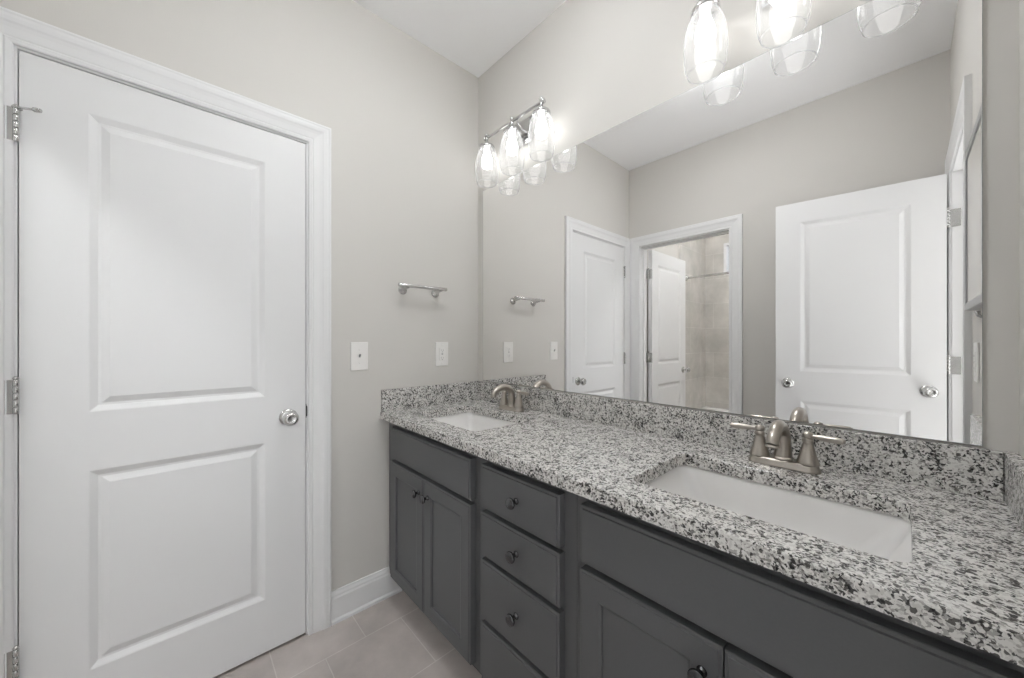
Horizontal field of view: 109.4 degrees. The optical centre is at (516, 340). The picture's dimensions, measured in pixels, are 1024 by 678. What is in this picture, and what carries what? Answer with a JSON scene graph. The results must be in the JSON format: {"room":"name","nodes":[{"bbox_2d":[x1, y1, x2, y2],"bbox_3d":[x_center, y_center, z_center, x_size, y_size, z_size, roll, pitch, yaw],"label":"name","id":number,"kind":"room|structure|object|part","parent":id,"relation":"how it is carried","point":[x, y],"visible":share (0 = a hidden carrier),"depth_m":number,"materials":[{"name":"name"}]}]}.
{"room":"bathroom","nodes":[
{"label":"bathroom","id":0,"kind":"room"},
{"bbox_2d":[0,0,477,590],"bbox_3d":[-1.634,-0.155,0.965,3.630,2.759,0.240,0,0,-43],"label":"wall","id":1,"kind":"structure","parent":0,"point":[401,116],"depth_m":1.67,"materials":[{"name":"grey paint"}]},
{"bbox_2d":[4,50,306,677],"bbox_3d":[-1.133,0.198,1.244,0.741,2.030,0.104,0,0,-43],"label":"door","id":2,"kind":"structure","parent":1,"relation":"in","point":[158,397],"depth_m":1.21,"materials":[{"name":"white paint"}]},
{"bbox_3d":[-0.899,0.307,1.438,0.065,0.065,0.070,0,0,-43],"label":"knob","id":3,"kind":"part","parent":2,"relation":"part of","materials":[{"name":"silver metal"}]},
{"bbox_2d":[0,6,330,677],"bbox_3d":[-1.172,0.156,1.299,0.902,2.137,0.140,0,0,-43],"label":"door frame","id":4,"kind":"structure","parent":1,"relation":"attached to","point":[18,31],"depth_m":1.21,"materials":[{"name":"white paint"}]},
{"bbox_2d":[350,342,367,370],"bbox_3d":[-0.713,0.070,1.647,0.077,0.128,0.017,0,0,-43],"label":"light switch","id":5,"kind":"object","parent":1,"relation":"attached to","point":[358,351],"visible":1,"depth_m":1.65,"materials":[{"name":"white plastic"}]},
{"bbox_2d":[331,566,401,625],"bbox_3d":[-0.684,1.156,1.673,0.319,0.137,0.020,0,0,-43],"label":"baseboard","id":6,"kind":"structure","parent":1,"relation":"attached to","point":[348,600],"depth_m":1.65,"materials":[{"name":"white paint"}]},
{"bbox_2d":[398,283,446,296],"bbox_3d":[-0.482,-0.253,1.830,0.264,0.047,0.073,0,0,-43],"label":"towel bar","id":7,"kind":"object","parent":1,"relation":"attached to","point":[403,287],"visible":1,"depth_m":1.79,"materials":[{"name":"grey metal"}]},
{"bbox_3d":[-0.547,-0.251,1.776,0.044,0.044,0.065,0,0,-43],"label":"mounting post","id":8,"kind":"part","parent":7,"relation":"part of","materials":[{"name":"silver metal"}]},
{"bbox_3d":[-0.413,-0.251,1.900,0.044,0.044,0.065,0,0,-43],"label":"mounting post","id":9,"kind":"part","parent":7,"relation":"part of","materials":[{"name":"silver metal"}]},
{"bbox_2d":[435,342,447,365],"bbox_3d":[-0.401,0.071,1.944,0.077,0.128,0.008,0,0,-43],"label":"power outlet","id":10,"kind":"object","parent":1,"relation":"attached to","point":[441,348],"visible":1,"depth_m":1.94,"materials":[{"name":"white plastic"}]},
{"bbox_2d":[439,348,444,359],"bbox_3d":[-0.399,0.071,1.943,0.033,0.067,0.003,0,0,-43],"label":"receptacle","id":11,"kind":"object","parent":10,"relation":"attached to","point":[441,350],"depth_m":1.94,"materials":[{"name":"white plastic"}]},
{"bbox_2d":[213,590,481,677],"bbox_3d":[-0.925,1.250,0.278,3.770,0.050,2.231,0,0,-43],"label":"floor","id":12,"kind":"structure","parent":0,"point":[392,637],"depth_m":1.42,"materials":[{"name":"tile"}]},
{"bbox_2d":[389,422,481,674],"bbox_3d":[-0.195,0.797,1.646,0.588,0.855,0.718,0,0,-43],"label":"base cabinet","id":13,"kind":"object","parent":12,"relation":"on","point":[434,485],"visible":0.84,"depth_m":1.37,"materials":[{"name":"grey paint"}]},
{"bbox_3d":[-0.472,0.825,1.575,0.026,0.539,0.312,0,0,-43],"label":"door","id":14,"kind":"part","parent":13,"relation":"part of","materials":[{"name":"grey paint"}]},
{"bbox_3d":[-0.410,0.618,1.467,0.030,0.033,0.033,0,0,-43],"label":"knob","id":15,"kind":"part","parent":13,"relation":"part of","materials":[{"name":"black metal"}]},
{"bbox_3d":[-0.361,0.618,1.415,0.030,0.033,0.033,0,0,-43],"label":"knob","id":16,"kind":"part","parent":13,"relation":"part of","materials":[{"name":"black metal"}]},
{"bbox_3d":[-0.363,0.470,1.459,0.026,0.140,0.630,0,0,-43],"label":"false drawer","id":17,"kind":"part","parent":13,"relation":"part of","materials":[{"name":"grey paint"}]},
{"bbox_3d":[-0.256,0.825,1.344,0.026,0.539,0.316,0,0,-43],"label":"door","id":18,"kind":"part","parent":13,"relation":"part of","materials":[{"name":"grey paint"}]},
{"bbox_2d":[480,457,576,677],"bbox_3d":[0.189,0.797,1.234,0.588,0.855,0.407,0,0,-43],"label":"base cabinet","id":19,"kind":"object","parent":12,"relation":"on","point":[528,525],"visible":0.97,"depth_m":1.02,"materials":[{"name":"grey paint"}]},
{"bbox_3d":[-0.012,0.798,1.041,0.030,0.033,0.033,0,0,-43],"label":"knob","id":20,"kind":"part","parent":19,"relation":"part of","materials":[{"name":"silver metal"}]},
{"bbox_3d":[-0.012,0.619,1.041,0.030,0.033,0.033,0,0,-43],"label":"knob","id":21,"kind":"part","parent":19,"relation":"part of","materials":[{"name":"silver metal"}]},
{"bbox_3d":[-0.012,0.465,1.041,0.030,0.033,0.033,0,0,-43],"label":"knob","id":22,"kind":"part","parent":19,"relation":"part of","materials":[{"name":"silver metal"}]},
{"bbox_3d":[0.005,1.006,1.064,0.026,0.190,0.330,0,0,-43],"label":"drawer","id":23,"kind":"part","parent":19,"relation":"part of","materials":[{"name":"grey paint"}]},
{"bbox_3d":[0.005,0.802,1.064,0.026,0.190,0.330,0,0,-43],"label":"drawer","id":24,"kind":"part","parent":19,"relation":"part of","materials":[{"name":"grey paint"}]},
{"bbox_3d":[0.005,0.623,1.064,0.026,0.140,0.330,0,0,-43],"label":"drawer","id":25,"kind":"part","parent":19,"relation":"part of","materials":[{"name":"grey paint"}]},
{"bbox_3d":[0.005,0.469,1.064,0.026,0.139,0.330,0,0,-43],"label":"drawer","id":26,"kind":"part","parent":19,"relation":"part of","materials":[{"name":"grey paint"}]},
{"bbox_2d":[577,495,1023,677],"bbox_3d":[0.576,0.797,0.819,0.588,0.855,0.727,0,0,-43],"label":"base cabinet","id":27,"kind":"object","parent":12,"relation":"on","point":[654,601],"visible":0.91,"depth_m":0.66,"materials":[{"name":"grey paint"}]},
{"bbox_3d":[0.271,0.825,0.778,0.026,0.539,0.318,0,0,-43],"label":"door","id":28,"kind":"part","parent":27,"relation":"part of","materials":[{"name":"grey paint"}]},
{"bbox_3d":[0.336,0.618,0.668,0.030,0.033,0.033,0,0,-43],"label":"knob","id":29,"kind":"part","parent":27,"relation":"part of","materials":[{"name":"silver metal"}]},
{"bbox_2d":[380,399,1023,666],"bbox_3d":[0.199,0.353,1.237,0.578,0.034,1.860,0,0,-43],"label":"countertop","id":30,"kind":"structure","parent":27,"relation":"on","point":[963,581],"depth_m":0.71,"materials":[{"name":"stone"}]},
{"bbox_2d":[381,381,477,411],"bbox_3d":[-0.428,0.284,1.910,0.576,0.103,0.020,0,0,-43],"label":"side splash","id":31,"kind":"object","parent":30,"relation":"on","point":[419,396],"visible":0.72,"depth_m":1.87,"materials":[{"name":"stone"}]},
{"bbox_2d":[431,412,514,430],"bbox_3d":[-0.199,0.449,1.611,0.358,0.158,0.515,0,0,-43],"label":"sink","id":32,"kind":"object","parent":30,"relation":"in","point":[470,421],"visible":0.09,"depth_m":1.81,"materials":[{"name":"white ceramic"}]},
{"bbox_2d":[490,384,528,411],"bbox_3d":[-0.030,0.271,1.767,0.185,0.130,0.184,0,0,2],"label":"faucet","id":33,"kind":"object","parent":30,"relation":"on","point":[510,404],"visible":1,"depth_m":1.73,"materials":[{"name":"silver metal"}]},
{"bbox_3d":[-0.065,0.262,1.735,0.152,0.113,0.045,0,0,-43],"label":"spout","id":34,"kind":"part","parent":33,"relation":"part of","materials":[{"name":"silver metal"}]},
{"bbox_3d":[-0.062,0.285,1.810,0.048,0.068,0.048,0,0,-43],"label":"handle","id":35,"kind":"part","parent":33,"relation":"part of","materials":[{"name":"silver metal"}]},
{"bbox_3d":[-0.026,0.326,1.772,0.056,0.019,0.160,0,0,-43],"label":"plate","id":36,"kind":"part","parent":33,"relation":"part of","materials":[{"name":"silver metal"}]},
{"bbox_3d":[0.010,0.285,1.733,0.048,0.068,0.048,0,0,-43],"label":"handle","id":37,"kind":"part","parent":33,"relation":"part of","materials":[{"name":"silver metal"}]},
{"bbox_3d":[0.031,0.244,1.710,0.025,0.020,0.086,0,0,-43],"label":"lever","id":38,"kind":"part","parent":33,"relation":"part of","materials":[{"name":"silver metal"}]},
{"bbox_2d":[645,465,911,561],"bbox_3d":[0.544,0.449,0.814,0.358,0.158,0.515,0,0,-43],"label":"sink","id":39,"kind":"object","parent":30,"relation":"in","point":[883,535],"visible":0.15,"depth_m":0.88,"materials":[{"name":"white ceramic"}]},
{"bbox_2d":[730,420,845,474],"bbox_3d":[0.712,0.271,0.971,0.185,0.130,0.184,0,0,2],"label":"faucet","id":40,"kind":"object","parent":30,"relation":"on","point":[778,437],"visible":1,"depth_m":0.94,"materials":[{"name":"silver metal"}]},
{"bbox_3d":[0.659,0.244,1.036,0.025,0.020,0.086,0,0,-43],"label":"lever","id":41,"kind":"part","parent":40,"relation":"part of","materials":[{"name":"silver metal"}]},
{"bbox_3d":[0.680,0.285,1.014,0.048,0.068,0.048,0,0,-43],"label":"handle","id":42,"kind":"part","parent":40,"relation":"part of","materials":[{"name":"silver metal"}]},
{"bbox_3d":[0.678,0.262,0.939,0.152,0.113,0.045,0,0,-43],"label":"spout","id":43,"kind":"part","parent":40,"relation":"part of","materials":[{"name":"silver metal"}]},
{"bbox_3d":[0.717,0.326,0.975,0.056,0.019,0.160,0,0,-43],"label":"plate","id":44,"kind":"part","parent":40,"relation":"part of","materials":[{"name":"silver metal"}]},
{"bbox_3d":[0.753,0.285,0.936,0.048,0.068,0.048,0,0,-43],"label":"handle","id":45,"kind":"part","parent":40,"relation":"part of","materials":[{"name":"silver metal"}]},
{"bbox_3d":[0.773,0.244,0.913,0.025,0.020,0.086,0,0,-43],"label":"lever","id":46,"kind":"part","parent":40,"relation":"part of","materials":[{"name":"silver metal"}]},
{"bbox_2d":[1003,451,1023,531],"bbox_3d":[0.827,0.284,0.564,0.576,0.103,0.020,0,0,-43],"label":"side splash","id":47,"kind":"object","parent":30,"relation":"on","point":[1013,461],"visible":1,"depth_m":0.69,"materials":[{"name":"stone"}]},
{"bbox_3d":[0.490,0.825,0.543,0.026,0.539,0.318,0,0,-43],"label":"door","id":48,"kind":"part","parent":27,"relation":"part of","materials":[{"name":"grey paint"}]},
{"bbox_2d":[352,0,565,77],"bbox_3d":[0.312,-1.584,-0.441,4.600,0.100,4.970,0,0,-43],"label":"ceiling","id":49,"kind":"structure","parent":0,"point":[473,35],"depth_m":1.75,"materials":[{"name":"white paint"}]},
{"bbox_2d":[478,0,1018,452],"bbox_3d":[1.347,-0.155,0.517,0.120,2.759,4.720,0,0,-43],"label":"wall","id":50,"kind":"structure","parent":0,"point":[597,66],"depth_m":1.28,"materials":[{"name":"grey paint"}]},
{"bbox_2d":[479,97,550,169],"bbox_3d":[-0.014,-0.967,1.781,0.146,0.277,0.518,0,0,-43],"label":"vanity light","id":51,"kind":"object","parent":50,"relation":"attached to","point":[520,135],"visible":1,"depth_m":1.77,"materials":[{"name":"white glass"}]},
{"bbox_2d":[479,133,494,152],"bbox_3d":[-0.157,-1.055,1.918,0.082,0.082,0.082,0,0,-43],"label":"socket","id":52,"kind":"object","parent":51,"relation":"attached to","point":[486,146],"depth_m":1.91,"materials":[{"name":"silver metal"}]},
{"bbox_3d":[-0.157,-0.965,1.918,0.058,0.116,0.058,0,0,-43],"label":"bulb","id":53,"kind":"part","parent":51,"relation":"part of","materials":[{"name":"white glass"}]},
{"bbox_2d":[504,117,519,137],"bbox_3d":[-0.022,-1.055,1.774,0.082,0.082,0.082,0,0,-43],"label":"socket","id":54,"kind":"object","parent":51,"relation":"attached to","point":[511,130],"depth_m":1.76,"materials":[{"name":"silver metal"}]},
{"bbox_3d":[-0.022,-0.965,1.774,0.058,0.116,0.058,0,0,-43],"label":"bulb","id":55,"kind":"part","parent":51,"relation":"part of","materials":[{"name":"white glass"}]},
{"bbox_3d":[0.021,-1.053,1.773,0.071,0.045,0.009,0,0,-43],"label":"arm","id":56,"kind":"part","parent":51,"relation":"part of","materials":[{"name":"silver metal"}]},
{"bbox_2d":[532,97,550,119],"bbox_3d":[0.112,-1.055,1.629,0.082,0.082,0.082,0,0,-43],"label":"socket","id":57,"kind":"object","parent":51,"relation":"attached to","point":[541,111],"depth_m":1.62,"materials":[{"name":"silver metal"}]},
{"bbox_3d":[0.112,-0.965,1.629,0.058,0.116,0.058,0,0,-43],"label":"bulb","id":58,"kind":"part","parent":51,"relation":"part of","materials":[{"name":"white glass"}]},
{"bbox_2d":[483,0,982,445],"bbox_3d":[0.410,-0.313,1.430,0.006,1.084,1.762,0,0,-43],"label":"mirror","id":59,"kind":"object","parent":50,"relation":"attached to","point":[794,233],"visible":1,"depth_m":1.04,"materials":[{"name":"grey mirror"}]},
{"bbox_2d":[691,0,790,49],"bbox_3d":[0.727,-0.967,0.986,0.146,0.277,0.518,0,0,-43],"label":"vanity light","id":60,"kind":"object","parent":50,"relation":"attached to","point":[703,13],"visible":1,"depth_m":1.11,"materials":[{"name":"white glass"}]},
{"bbox_2d":[691,0,719,24],"bbox_3d":[0.584,-1.055,1.123,0.082,0.082,0.082,0,0,-43],"label":"socket","id":61,"kind":"object","parent":60,"relation":"attached to","point":[703,7],"depth_m":1.11,"materials":[{"name":"silver metal"}]},
{"bbox_3d":[0.584,-0.965,1.123,0.058,0.116,0.058,0,0,-43],"label":"bulb","id":62,"kind":"part","parent":60,"relation":"part of","materials":[{"name":"white glass"}]},
{"bbox_3d":[0.719,-0.965,0.978,0.058,0.116,0.058,0,0,-43],"label":"bulb","id":63,"kind":"part","parent":60,"relation":"part of","materials":[{"name":"white glass"}]},
{"bbox_2d":[478,381,1003,500],"bbox_3d":[0.403,0.284,1.427,0.020,0.103,1.818,0,0,-43],"label":"backsplash","id":64,"kind":"structure","parent":50,"relation":"attached to","point":[974,471],"depth_m":0.96,"materials":[{"name":"stone"}]},
{"bbox_2d":[1019,0,1023,457],"bbox_3d":[0.418,-0.155,0.087,1.825,2.759,0.120,0,0,-43],"label":"wall","id":65,"kind":"structure","parent":0,"point":[1021,2],"depth_m":0.74,"materials":[{"name":"grey paint"}]}
]}

